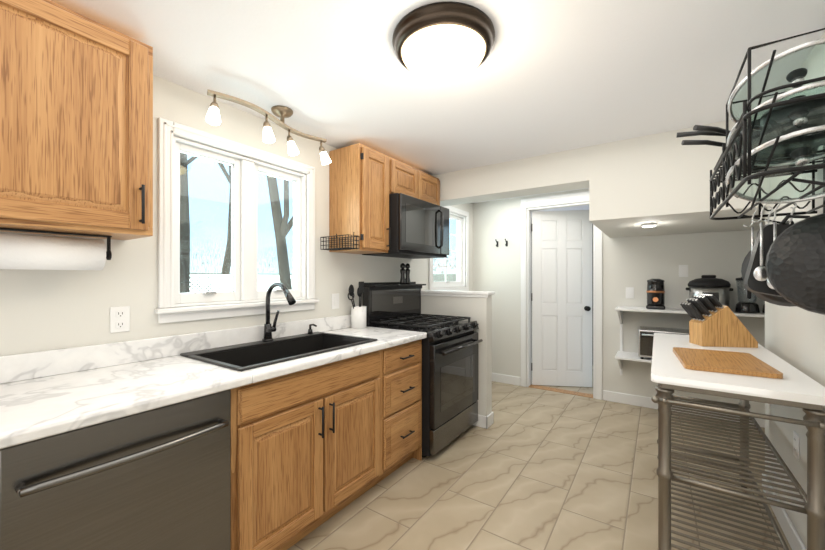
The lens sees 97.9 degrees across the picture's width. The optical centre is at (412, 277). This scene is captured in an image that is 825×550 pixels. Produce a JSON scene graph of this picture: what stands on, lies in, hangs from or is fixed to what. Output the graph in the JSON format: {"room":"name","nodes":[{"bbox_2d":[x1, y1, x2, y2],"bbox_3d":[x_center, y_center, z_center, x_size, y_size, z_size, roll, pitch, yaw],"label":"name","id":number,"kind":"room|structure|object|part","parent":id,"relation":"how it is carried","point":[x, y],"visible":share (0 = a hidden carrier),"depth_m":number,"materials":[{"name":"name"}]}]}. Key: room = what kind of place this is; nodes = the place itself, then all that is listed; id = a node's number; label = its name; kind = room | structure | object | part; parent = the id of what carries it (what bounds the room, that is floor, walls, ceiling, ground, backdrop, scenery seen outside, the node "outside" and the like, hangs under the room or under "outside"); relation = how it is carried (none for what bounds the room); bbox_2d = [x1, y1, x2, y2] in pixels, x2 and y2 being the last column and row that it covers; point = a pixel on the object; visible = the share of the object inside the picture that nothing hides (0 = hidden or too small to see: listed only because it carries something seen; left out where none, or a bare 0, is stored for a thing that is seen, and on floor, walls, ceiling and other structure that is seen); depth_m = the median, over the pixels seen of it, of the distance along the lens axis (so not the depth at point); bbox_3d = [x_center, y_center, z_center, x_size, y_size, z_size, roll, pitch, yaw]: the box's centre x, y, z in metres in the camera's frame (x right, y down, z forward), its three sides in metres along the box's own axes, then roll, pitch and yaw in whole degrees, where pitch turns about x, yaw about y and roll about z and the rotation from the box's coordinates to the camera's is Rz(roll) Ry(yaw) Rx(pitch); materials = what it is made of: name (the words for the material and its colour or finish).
{"room":"kitchen","nodes":[
{"label":"kitchen","id":0,"kind":"room"},
{"bbox_2d":[0,32,824,548],"bbox_3d":[0.790,0.167,2.064,3.190,2.270,7.740,0,0,34],"label":"wall","id":1,"kind":"structure","parent":0,"point":[634,184],"depth_m":2.55,"materials":[{"name":"white paint"}]},
{"bbox_2d":[0,0,152,239],"bbox_3d":[-1.464,-0.551,1.065,0.351,0.765,1.107,0,0,34],"label":"upper cabinet","id":2,"kind":"object","parent":1,"relation":"attached to","point":[76,122],"visible":1,"depth_m":1.24,"materials":[{"name":"brown wood"}]},
{"bbox_2d":[0,228,111,269],"bbox_3d":[-1.321,-0.098,1.315,0.124,0.138,0.340,0,0,34],"label":"paper towel holder","id":3,"kind":"object","parent":2,"relation":"attached to","point":[30,252],"visible":1,"depth_m":1.28,"materials":[{"name":"white paper"}]},
{"bbox_2d":[110,306,129,332],"bbox_3d":[-1.306,0.186,1.604,0.008,0.115,0.072,0,0,34],"label":"outlet","id":4,"kind":"object","parent":1,"relation":"attached to","point":[119,318],"visible":1,"depth_m":1.60,"materials":[{"name":"white plastic"}]},
{"bbox_2d":[155,117,318,323],"bbox_3d":[-0.990,-0.274,2.140,0.165,0.991,0.977,0,0,34],"label":"window","id":5,"kind":"structure","parent":1,"relation":"in","point":[167,141],"depth_m":2.08,"materials":[{"name":"white wood"}]},
{"bbox_3d":[-0.999,-0.279,2.145,0.075,0.826,0.791,0,0,34],"label":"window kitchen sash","id":6,"kind":"part","parent":5,"relation":"part of","materials":[{"name":"white wood"}]},
{"bbox_2d":[332,293,338,308],"bbox_3d":[-0.573,0.176,2.675,0.010,0.115,0.075,0,0,34],"label":"switch plate","id":7,"kind":"object","parent":1,"relation":"attached to","point":[335,301],"visible":1,"depth_m":2.67,"materials":[{"name":"white plastic"}]},
{"bbox_2d":[329,143,439,253],"bbox_3d":[-0.159,-0.556,2.975,0.351,0.735,1.083,0,0,34],"label":"upper cabinet","id":8,"kind":"object","parent":1,"relation":"attached to","point":[365,181],"visible":0.83,"depth_m":2.58,"materials":[{"name":"brown wood"}]},
{"bbox_2d":[320,232,358,250],"bbox_3d":[-0.505,-0.256,2.490,0.274,0.120,0.107,0,0,34],"label":"wire basket","id":9,"kind":"object","parent":8,"relation":"hanging from","point":[342,245],"visible":0.98,"depth_m":2.47,"materials":[{"name":"black metal"}]},
{"bbox_2d":[362,193,448,258],"bbox_3d":[-0.024,-0.408,3.078,0.458,0.451,0.760,0,0,34],"label":"microwave","id":10,"kind":"object","parent":8,"relation":"attached to","point":[419,228],"visible":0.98,"depth_m":2.85,"materials":[{"name":"black metal"}]},
{"bbox_2d":[429,206,468,290],"bbox_3d":[0.393,-0.324,4.183,0.142,1.002,0.942,0,0,34],"label":"window","id":11,"kind":"structure","parent":1,"relation":"in","point":[457,211],"depth_m":4.40,"materials":[{"name":"white"}]},
{"bbox_3d":[0.396,-0.324,4.181,0.060,0.846,0.786,0,0,34],"label":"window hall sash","id":12,"kind":"part","parent":11,"relation":"part of","materials":[{"name":"white wood"}]},
{"bbox_2d":[421,290,494,297],"bbox_3d":[0.367,0.148,3.359,0.790,0.050,0.160,0,0,34],"label":"trim","id":13,"kind":"structure","parent":1,"relation":"attached to","point":[479,294],"depth_m":3.24,"materials":[{"name":"white wood"}]},
{"bbox_2d":[477,412,493,424],"bbox_3d":[0.413,1.249,3.408,0.749,0.105,0.014,0,0,34],"label":"baseboard","id":14,"kind":"structure","parent":1,"relation":"attached to","point":[489,419],"depth_m":3.12,"materials":[{"name":"white"}]},
{"bbox_2d":[492,373,520,385],"bbox_3d":[1.051,1.249,4.479,0.595,0.105,0.018,0,0,34],"label":"baseboard","id":15,"kind":"structure","parent":1,"relation":"attached to","point":[514,380],"depth_m":4.40,"materials":[{"name":"white wood"}]},
{"bbox_2d":[531,210,591,386],"bbox_3d":[1.792,0.246,4.308,0.627,2.095,0.390,0,0,34],"label":"door","id":16,"kind":"structure","parent":1,"relation":"in","point":[561,296],"depth_m":4.28,"materials":[{"name":"white wood"}]},
{"bbox_2d":[521,191,601,399],"bbox_3d":[1.694,0.181,4.113,0.870,2.240,0.138,0,0,34],"label":"door frame","id":17,"kind":"structure","parent":1,"relation":"attached to","point":[547,202],"depth_m":4.09,"materials":[{"name":"white wood"}]},
{"bbox_2d":[626,287,633,298],"bbox_3d":[2.227,0.157,3.679,0.072,0.115,0.010,0,0,34],"label":"light switch","id":18,"kind":"object","parent":1,"relation":"attached to","point":[629,292],"visible":1,"depth_m":3.67,"materials":[{"name":"white plastic"}]},
{"bbox_2d":[641,223,656,226],"bbox_3d":[1.843,-0.407,2.798,0.100,0.020,0.100,0,0,34],"label":"puck light","id":19,"kind":"object","parent":1,"relation":"attached to","point":[649,225],"visible":1,"depth_m":2.77,"materials":[{"name":"white plastic"}]},
{"bbox_2d":[679,265,687,276],"bbox_3d":[2.591,-0.064,3.431,0.072,0.115,0.010,0,0,34],"label":"light switch","id":20,"kind":"object","parent":1,"relation":"attached to","point":[683,270],"visible":1,"depth_m":3.43,"materials":[{"name":"white plastic"}]},
{"bbox_2d":[603,390,764,427],"bbox_3d":[2.621,1.249,3.408,1.445,0.105,0.014,0,0,34],"label":"baseboard","id":21,"kind":"structure","parent":1,"relation":"attached to","point":[636,400],"depth_m":3.63,"materials":[{"name":"white"}]},
{"bbox_2d":[615,306,764,374],"bbox_3d":[2.562,0.654,3.243,1.255,0.715,0.350,0,0,34],"label":"shelf","id":22,"kind":"object","parent":1,"relation":"attached to","point":[621,355],"visible":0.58,"depth_m":3.42,"materials":[{"name":"white wood"}]},
{"bbox_2d":[646,279,664,309],"bbox_3d":[2.308,0.153,3.407,0.150,0.285,0.170,0,0,34],"label":"coffee grinder","id":23,"kind":"object","parent":22,"relation":"on","point":[655,291],"visible":1,"depth_m":3.35,"materials":[{"name":"black plastic"}]},
{"bbox_2d":[638,326,688,358],"bbox_3d":[2.394,0.623,3.321,0.510,0.275,0.355,0,0,34],"label":"toaster oven","id":24,"kind":"object","parent":22,"relation":"on","point":[645,340],"visible":0.31,"depth_m":3.32,"materials":[{"name":"silver metal"}]},
{"bbox_2d":[686,275,732,307],"bbox_3d":[2.629,0.137,3.186,0.324,0.318,0.301,0,0,34],"label":"slow cooker","id":25,"kind":"object","parent":22,"relation":"on","point":[719,289],"visible":0.71,"depth_m":3.08,"materials":[{"name":"black"}]},
{"bbox_2d":[735,277,759,312],"bbox_3d":[2.818,0.141,3.020,0.156,0.310,0.178,0,0,34],"label":"blender","id":26,"kind":"object","parent":22,"relation":"on","point":[746,307],"visible":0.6,"depth_m":2.99,"materials":[{"name":"black plastic"}]},
{"bbox_2d":[676,28,824,314],"bbox_3d":[1.254,-0.210,1.214,0.566,0.914,0.892,0,0,34],"label":"pot rack","id":27,"kind":"object","parent":1,"relation":"attached to","point":[783,263],"visible":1,"depth_m":1.16,"materials":[{"name":"black metal"}]},
{"bbox_3d":[1.195,-0.333,1.097,0.360,0.157,0.332,0,0,34],"label":"pot lid","id":28,"kind":"part","parent":27,"relation":"part of","materials":[{"name":"glass"}]},
{"bbox_3d":[1.206,-0.463,1.113,0.350,0.153,0.323,0,0,34],"label":"pot lid","id":29,"kind":"part","parent":27,"relation":"part of","materials":[{"name":"glass"}]},
{"bbox_3d":[1.218,-0.593,1.130,0.340,0.149,0.313,0,0,34],"label":"pot lid","id":30,"kind":"part","parent":27,"relation":"part of","materials":[{"name":"glass"}]},
{"bbox_3d":[1.196,-0.336,1.098,0.342,0.139,0.312,0,0,34],"label":"pot lid glass","id":31,"kind":"part","parent":27,"relation":"part of","materials":[{"name":"clear glass"}]},
{"bbox_3d":[1.218,-0.596,1.131,0.322,0.131,0.294,0,0,34],"label":"pot lid glass","id":32,"kind":"part","parent":27,"relation":"part of","materials":[{"name":"clear glass"}]},
{"bbox_3d":[1.207,-0.466,1.115,0.332,0.135,0.303,0,0,34],"label":"pot lid glass","id":33,"kind":"part","parent":27,"relation":"part of","materials":[{"name":"clear glass"}]},
{"bbox_2d":[762,474,806,549],"bbox_3d":[0.848,1.249,0.292,0.014,0.105,4.640,0,0,34],"label":"baseboard","id":34,"kind":"structure","parent":1,"relation":"attached to","point":[782,517],"depth_m":1.79,"materials":[{"name":"white"}]},
{"bbox_2d":[793,431,798,460],"bbox_3d":[1.810,0.791,1.694,0.008,0.116,0.072,0,0,34],"label":"outlet","id":35,"kind":"object","parent":1,"relation":"attached to","point":[795,444],"visible":1,"depth_m":1.68,"materials":[{"name":"white plastic"}]},
{"bbox_2d":[51,0,824,217],"bbox_3d":[0.790,-1.018,2.064,3.190,0.100,7.740,0,0,34],"label":"ceiling","id":36,"kind":"structure","parent":0,"point":[548,77],"depth_m":1.65,"materials":[{"name":"white paint"}]},
{"bbox_2d":[206,90,330,164],"bbox_3d":[-0.767,-0.847,2.014,0.169,0.241,0.792,0,0,34],"label":"track light","id":37,"kind":"object","parent":36,"relation":"attached to","point":[214,119],"visible":1,"depth_m":1.95,"materials":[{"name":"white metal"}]},
{"bbox_2d":[392,2,494,81],"bbox_3d":[0.125,-0.905,1.463,0.414,0.125,0.414,0,0,34],"label":"flush-mount ceiling light","id":38,"kind":"object","parent":36,"relation":"attached to","point":[442,41],"visible":1,"depth_m":1.35,"materials":[{"name":"white glass"}]},
{"bbox_3d":[0.125,-0.880,1.463,0.340,0.075,0.340,0,0,34],"label":"lamp shade","id":39,"kind":"part","parent":38,"relation":"part of","materials":[{"name":"white glass"}]},
{"bbox_2d":[287,358,791,549],"bbox_3d":[0.790,1.351,2.064,3.190,0.100,7.740,0,0,34],"label":"floor","id":40,"kind":"structure","parent":0,"point":[529,468],"depth_m":2.18,"materials":[{"name":"tile"}]},
{"bbox_2d":[0,389,230,549],"bbox_3d":[-1.090,0.865,1.296,0.653,0.870,0.600,0,0,34],"label":"dishwasher","id":41,"kind":"object","parent":40,"relation":"on","point":[157,478],"visible":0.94,"depth_m":1.12,"materials":[{"name":"black metal"}]},
{"bbox_2d":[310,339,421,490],"bbox_3d":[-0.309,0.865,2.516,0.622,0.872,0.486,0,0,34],"label":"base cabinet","id":42,"kind":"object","parent":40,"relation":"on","point":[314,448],"depth_m":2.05,"materials":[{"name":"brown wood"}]},
{"bbox_2d":[0,314,426,448],"bbox_3d":[-1.093,0.356,1.350,0.643,0.140,3.296,0,0,34],"label":"countertop","id":43,"kind":"structure","parent":42,"relation":"on","point":[47,393],"depth_m":1.39,"materials":[{"name":"stone"}]},
{"bbox_2d":[180,332,376,371],"bbox_3d":[-0.682,0.492,1.984,0.540,0.235,0.875,0,0,34],"label":"sink","id":44,"kind":"object","parent":43,"relation":"in","point":[247,356],"visible":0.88,"depth_m":2.05,"materials":[{"name":"black"}]},
{"bbox_2d":[308,324,316,333],"bbox_3d":[-0.663,0.340,2.379,0.078,0.068,0.034,0,0,34],"label":"soap dispenser","id":45,"kind":"object","parent":44,"relation":"on","point":[310,331],"visible":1,"depth_m":2.38,"materials":[{"name":"black metal"}]},
{"bbox_2d":[262,282,295,341],"bbox_3d":[-0.762,0.200,2.077,0.275,0.347,0.088,0,0,34],"label":"faucet","id":46,"kind":"object","parent":43,"relation":"on","point":[269,329],"visible":1,"depth_m":2.11,"materials":[{"name":"black"}]},
{"bbox_2d":[348,282,365,328],"bbox_3d":[-0.425,0.208,2.731,0.116,0.355,0.190,0,0,34],"label":"utensil crock","id":47,"kind":"object","parent":43,"relation":"on","point":[358,317],"visible":1,"depth_m":2.71,"materials":[{"name":"ceramic"}]},
{"bbox_2d":[363,287,482,456],"bbox_3d":[0.112,0.689,2.989,0.727,1.224,0.758,0,0,34],"label":"stove","id":48,"kind":"object","parent":40,"relation":"on","point":[449,379],"visible":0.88,"depth_m":2.79,"materials":[{"name":"black metal"}]},
{"bbox_2d":[364,282,425,290],"bbox_3d":[-0.134,0.072,3.158,0.130,0.064,0.756,0,0,34],"label":"shelf","id":49,"kind":"object","parent":48,"relation":"on","point":[375,286],"visible":0.79,"depth_m":3.09,"materials":[{"name":"black metal"}]},
{"bbox_2d":[400,263,405,283],"bbox_3d":[-0.087,-0.035,3.209,0.056,0.190,0.056,0,0,34],"label":"pepper mill","id":50,"kind":"object","parent":49,"relation":"on","point":[402,272],"visible":1,"depth_m":3.19,"materials":[{"name":"black"}]},
{"bbox_2d":[405,263,410,283],"bbox_3d":[-0.045,-0.035,3.271,0.056,0.190,0.056,0,0,34],"label":"salt mill","id":51,"kind":"object","parent":49,"relation":"on","point":[407,273],"visible":0.85,"depth_m":3.25,"materials":[{"name":"black"}]},
{"bbox_2d":[651,333,824,549],"bbox_3d":[1.510,0.841,1.803,0.503,0.919,1.319,0,0,34],"label":"island cart","id":52,"kind":"object","parent":40,"relation":"on","point":[793,387],"visible":0.94,"depth_m":1.43,"materials":[{"name":"white metal"}]},
{"bbox_2d":[679,294,757,347],"bbox_3d":[1.716,0.237,2.029,0.332,0.288,0.120,0,0,9],"label":"knife block","id":53,"kind":"object","parent":52,"relation":"on","point":[714,322],"visible":1,"depth_m":1.98,"materials":[{"name":"brown wood"}]},
{"bbox_2d":[673,347,782,378],"bbox_3d":[1.376,0.371,1.609,0.300,0.019,0.450,0,0,30],"label":"cutting board","id":54,"kind":"object","parent":52,"relation":"on","point":[736,363],"visible":1,"depth_m":1.53,"materials":[{"name":"brown wood"}]},
{"label":"outside","id":55,"kind":"structure","parent":0,"visible":0},
{"bbox_2d":[187,154,455,291],"bbox_3d":[-10.550,-6.423,10.239,35.000,16.550,65.000,0,0,34],"label":"sky","id":56,"kind":"structure","parent":55,"point":[220,212],"depth_m":31.73,"materials":[{"name":"white"}]},
{"bbox_3d":[-16.799,1.902,14.511,39.860,0.100,55.000,0,0,34],"label":"ground","id":57,"kind":"structure","parent":55,"visible":0},
{"bbox_2d":[180,153,292,292],"bbox_3d":[-5.799,-4.279,5.525,11.054,12.313,10.970,0,0,34],"label":"tree","id":58,"kind":"object","parent":57,"relation":"on","point":[187,223],"depth_m":7.97,"materials":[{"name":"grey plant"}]},
{"bbox_2d":[190,274,292,292],"bbox_3d":[-5.765,0.857,5.721,0.120,1.990,15.274,0,0,34],"label":"fence","id":59,"kind":"object","parent":57,"relation":"on","point":[217,275],"depth_m":7.89,"materials":[{"name":"white"}]}
]}

